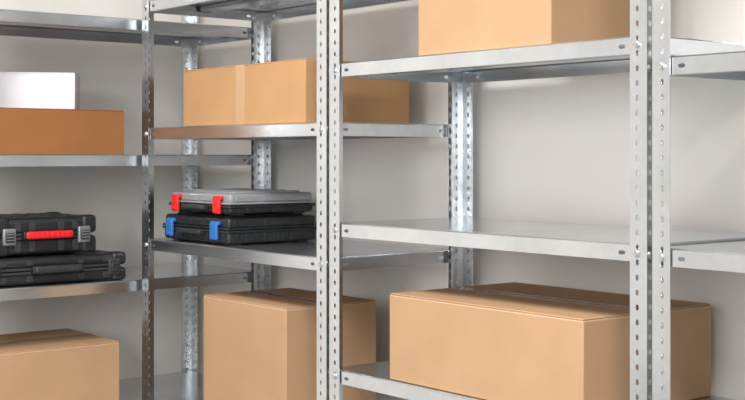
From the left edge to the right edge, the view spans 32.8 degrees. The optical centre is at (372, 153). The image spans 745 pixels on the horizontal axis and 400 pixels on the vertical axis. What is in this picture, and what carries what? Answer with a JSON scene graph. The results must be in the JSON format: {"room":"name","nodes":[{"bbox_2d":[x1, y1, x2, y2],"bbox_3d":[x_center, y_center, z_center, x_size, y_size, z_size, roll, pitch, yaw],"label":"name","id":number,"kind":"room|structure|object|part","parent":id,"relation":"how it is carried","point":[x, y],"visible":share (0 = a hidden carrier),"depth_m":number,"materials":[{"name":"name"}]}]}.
{"room":"storage room","nodes":[
{"label":"storage room","id":0,"kind":"room"},
{"bbox_2d":[0,0,198,378],"bbox_3d":[-2.716,-0.100,3.218,5.200,2.900,0.100,0,0,-39],"label":"wall","id":1,"kind":"structure","parent":0,"point":[109,73],"depth_m":4.58,"materials":[{"name":"paint"}]},
{"bbox_2d":[199,0,744,399],"bbox_3d":[1.498,-0.100,2.206,0.100,2.900,6.960,0,0,-39],"label":"wall","id":2,"kind":"structure","parent":0,"point":[546,149],"depth_m":3.46,"materials":[{"name":"paint"}]},
{"bbox_3d":[-0.528,1.400,0.577,5.300,0.100,6.960,0,0,-39],"label":"floor","id":3,"kind":"structure","parent":0,"visible":0},
{"bbox_2d":[0,9,258,399],"bbox_3d":[-0.928,0.244,4.233,1.033,2.212,0.480,0,0,-39],"label":"metal shelving unit","id":4,"kind":"object","parent":3,"relation":"on","point":[189,274],"visible":0.48,"depth_m":4.27,"materials":[{"name":"metal"}]},
{"bbox_2d":[0,328,118,399],"bbox_3d":[-1.107,0.703,4.043,0.463,0.211,0.380,0,0,-39],"label":"cardboard box","id":5,"kind":"object","parent":4,"relation":"on","point":[57,364],"visible":1,"depth_m":3.94,"materials":[{"name":"brown cardboard"}]},
{"bbox_2d":[0,107,123,154],"bbox_3d":[-1.087,-0.069,4.034,0.483,0.142,0.330,0,0,-39],"label":"cardboard box","id":6,"kind":"object","parent":4,"relation":"on","point":[23,131],"visible":1,"depth_m":3.92,"materials":[{"name":"brown cardboard"}]},
{"bbox_2d":[0,72,79,108],"bbox_3d":[-1.092,-0.200,4.087,0.271,0.117,0.200,0,0,-9],"label":"cardboard box","id":7,"kind":"object","parent":6,"relation":"on","point":[49,90],"visible":0.91,"depth_m":3.99,"materials":[{"name":"white cardboard"}]},
{"bbox_2d":[0,250,125,285],"bbox_3d":[-1.083,0.360,4.051,0.488,0.090,0.376,0,0,-39],"label":"tool case","id":8,"kind":"object","parent":4,"relation":"on","point":[98,264],"visible":0.94,"depth_m":3.94,"materials":[{"name":"black plastic"}]},
{"bbox_2d":[0,212,95,256],"bbox_3d":[-1.093,0.253,4.024,0.338,0.120,0.326,0,0,-39],"label":"tool case","id":9,"kind":"object","parent":8,"relation":"on","point":[48,232],"visible":1,"depth_m":3.92,"materials":[{"name":"black plastic"}]},
{"bbox_3d":[-1.002,0.249,3.911,0.168,0.024,0.036,0,0,-39],"label":"handle","id":10,"kind":"part","parent":9,"relation":"part of","materials":[{"name":"red plastic"}]},
{"bbox_3d":[-0.976,0.356,3.919,0.168,0.024,0.036,0,0,-39],"label":"handle","id":11,"kind":"part","parent":8,"relation":"part of","materials":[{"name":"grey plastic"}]},
{"bbox_3d":[-0.929,-0.417,4.235,1.013,0.036,0.463,0,0,-39],"label":"shelf","id":12,"kind":"part","parent":4,"relation":"part of","materials":[{"name":"metal"}]},
{"bbox_3d":[-0.929,0.021,4.235,1.013,0.036,0.463,0,0,-39],"label":"shelf","id":13,"kind":"part","parent":4,"relation":"part of","materials":[{"name":"metal"}]},
{"bbox_3d":[-0.929,0.423,4.235,1.013,0.036,0.463,0,0,-39],"label":"shelf","id":14,"kind":"part","parent":4,"relation":"part of","materials":[{"name":"metal"}]},
{"bbox_3d":[-0.929,0.828,4.235,1.013,0.036,0.463,0,0,-39],"label":"shelf","id":15,"kind":"part","parent":4,"relation":"part of","materials":[{"name":"metal"}]},
{"bbox_3d":[-0.682,0.244,4.708,0.043,2.212,0.043,0,0,-39],"label":"post","id":16,"kind":"part","parent":4,"relation":"part of","materials":[{"name":"metal"}]},
{"bbox_3d":[-0.413,0.244,4.374,0.043,2.212,0.043,0,0,-39],"label":"post","id":17,"kind":"part","parent":4,"relation":"part of","materials":[{"name":"metal"}]},
{"bbox_2d":[142,0,456,399],"bbox_3d":[-0.248,0.244,3.825,0.480,2.212,1.003,0,0,-39],"label":"metal shelving unit","id":18,"kind":"object","parent":3,"relation":"on","point":[358,254],"visible":0.69,"depth_m":3.75,"materials":[{"name":"metal"}]},
{"bbox_3d":[-0.711,0.244,4.061,0.043,2.212,0.043,0,0,-39],"label":"post","id":19,"kind":"part","parent":18,"relation":"part of","materials":[{"name":"metal"}]},
{"bbox_3d":[-0.247,0.818,3.826,0.463,0.036,0.983,0,0,-39],"label":"shelf","id":20,"kind":"part","parent":18,"relation":"part of","materials":[{"name":"metal"}]},
{"bbox_2d":[162,212,316,244],"bbox_3d":[-0.424,0.227,3.964,0.351,0.088,0.388,0,0,-39],"label":"case","id":21,"kind":"object","parent":18,"relation":"on","point":[224,229],"visible":0.95,"depth_m":3.83,"materials":[{"name":"black plastic"}]},
{"bbox_3d":[-0.556,0.235,3.868,0.026,0.014,0.137,0,0,-39],"label":"handle","id":22,"kind":"part","parent":21,"relation":"part of","materials":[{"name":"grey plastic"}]},
{"bbox_3d":[-0.417,0.187,3.970,0.265,0.008,0.320,0,0,-39],"label":"lid panel","id":23,"kind":"part","parent":21,"relation":"part of","materials":[{"name":"black plastic"}]},
{"bbox_2d":[169,188,314,214],"bbox_3d":[-0.416,0.147,3.938,0.331,0.070,0.358,0,0,-39],"label":"case","id":24,"kind":"object","parent":21,"relation":"on","point":[234,201],"visible":1,"depth_m":3.82,"materials":[{"name":"black plastic"}]},
{"bbox_3d":[-0.540,0.160,3.848,0.026,0.014,0.126,0,0,-39],"label":"handle","id":25,"kind":"part","parent":24,"relation":"part of","materials":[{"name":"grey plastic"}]},
{"bbox_3d":[-0.409,0.116,3.944,0.245,0.008,0.290,0,0,-39],"label":"lid panel","id":26,"kind":"part","parent":24,"relation":"part of","materials":[{"name":"plastic"}]},
{"bbox_3d":[-0.377,0.244,4.330,0.043,2.212,0.043,0,0,-39],"label":"post","id":27,"kind":"part","parent":18,"relation":"part of","materials":[{"name":"metal"}]},
{"bbox_3d":[-0.247,-0.472,3.826,0.463,0.036,0.983,0,0,-39],"label":"shelf","id":28,"kind":"part","parent":18,"relation":"part of","materials":[{"name":"metal"}]},
{"bbox_2d":[204,288,375,399],"bbox_3d":[-0.251,0.612,3.758,0.320,0.373,0.439,0,0,-39],"label":"cardboard box","id":29,"kind":"object","parent":18,"relation":"on","point":[259,344],"visible":0.8,"depth_m":3.63,"materials":[{"name":"brown cardboard"}]},
{"bbox_2d":[184,58,408,126],"bbox_3d":[-0.239,-0.171,3.776,0.371,0.174,0.645,0,0,-39],"label":"cardboard box","id":30,"kind":"object","parent":18,"relation":"on","point":[277,92],"visible":0.62,"depth_m":3.58,"materials":[{"name":"brown cardboard"}]},
{"bbox_3d":[-0.247,-0.066,3.826,0.463,0.036,0.983,0,0,-39],"label":"shelf","id":31,"kind":"part","parent":18,"relation":"part of","materials":[{"name":"metal"}]},
{"bbox_3d":[-0.247,0.289,3.826,0.463,0.036,0.983,0,0,-39],"label":"shelf","id":32,"kind":"part","parent":18,"relation":"part of","materials":[{"name":"metal"}]},
{"bbox_3d":[-0.117,0.244,3.321,0.043,2.212,0.043,0,0,-39],"label":"post","id":33,"kind":"part","parent":18,"relation":"part of","materials":[{"name":"metal"}]},
{"bbox_3d":[0.217,0.244,3.590,0.043,2.212,0.043,0,0,-39],"label":"post","id":34,"kind":"part","parent":18,"relation":"part of","materials":[{"name":"metal"}]},
{"bbox_2d":[329,0,744,399],"bbox_3d":[0.395,0.244,3.025,0.480,2.212,1.048,0,0,-39],"label":"metal shelving unit","id":35,"kind":"object","parent":3,"relation":"on","point":[632,54],"visible":0.77,"depth_m":3.01,"materials":[{"name":"metal"}]},
{"bbox_3d":[-0.082,0.244,3.279,0.043,2.212,0.043,0,0,-39],"label":"post","id":36,"kind":"part","parent":35,"relation":"part of","materials":[{"name":"metal"}]},
{"bbox_3d":[0.252,0.244,3.547,0.043,2.212,0.043,0,0,-39],"label":"post","id":37,"kind":"part","parent":35,"relation":"part of","materials":[{"name":"metal"}]},
{"bbox_2d":[419,0,638,55],"bbox_3d":[0.387,-0.400,2.990,0.360,0.330,0.436,0,0,-39],"label":"cardboard box","id":38,"kind":"object","parent":35,"relation":"on","point":[445,26],"visible":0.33,"depth_m":2.83,"materials":[{"name":"brown cardboard"}]},
{"bbox_3d":[0.396,0.574,3.026,0.463,0.036,1.028,0,0,-39],"label":"shelf","id":39,"kind":"part","parent":35,"relation":"part of","materials":[{"name":"metal"}]},
{"bbox_3d":[0.396,-0.216,3.026,0.463,0.036,1.028,0,0,-39],"label":"shelf","id":40,"kind":"part","parent":35,"relation":"part of","materials":[{"name":"metal"}]},
{"bbox_3d":[0.396,0.196,3.026,0.463,0.036,1.028,0,0,-39],"label":"shelf","id":41,"kind":"part","parent":35,"relation":"part of","materials":[{"name":"metal"}]},
{"bbox_2d":[390,282,710,399],"bbox_3d":[0.409,0.449,3.006,0.435,0.212,0.633,0,0,-39],"label":"cardboard box","id":42,"kind":"object","parent":35,"relation":"on","point":[511,340],"visible":0.88,"depth_m":2.84,"materials":[{"name":"brown cardboard"}]},
{"bbox_3d":[0.541,0.244,2.504,0.043,2.212,0.043,0,0,-39],"label":"post","id":43,"kind":"part","parent":35,"relation":"part of","materials":[{"name":"metal"}]},
{"bbox_2d":[652,0,744,399],"bbox_3d":[1.041,0.244,2.221,0.480,2.212,1.013,0,0,-39],"label":"metal shelving unit","id":44,"kind":"object","parent":3,"relation":"on","point":[724,256],"visible":1,"depth_m":2.44,"materials":[{"name":"metal"}]},
{"bbox_3d":[0.575,0.244,2.461,0.043,2.212,0.043,0,0,-39],"label":"post","id":45,"kind":"part","parent":44,"relation":"part of","materials":[{"name":"metal"}]},
{"bbox_3d":[1.043,0.200,2.222,0.463,0.036,0.993,0,0,-39],"label":"shelf","id":46,"kind":"part","parent":44,"relation":"part of","materials":[{"name":"metal"}]},
{"bbox_3d":[1.043,-0.171,2.222,0.463,0.036,0.993,0,0,-39],"label":"shelf","id":47,"kind":"part","parent":44,"relation":"part of","materials":[{"name":"metal"}]}
]}

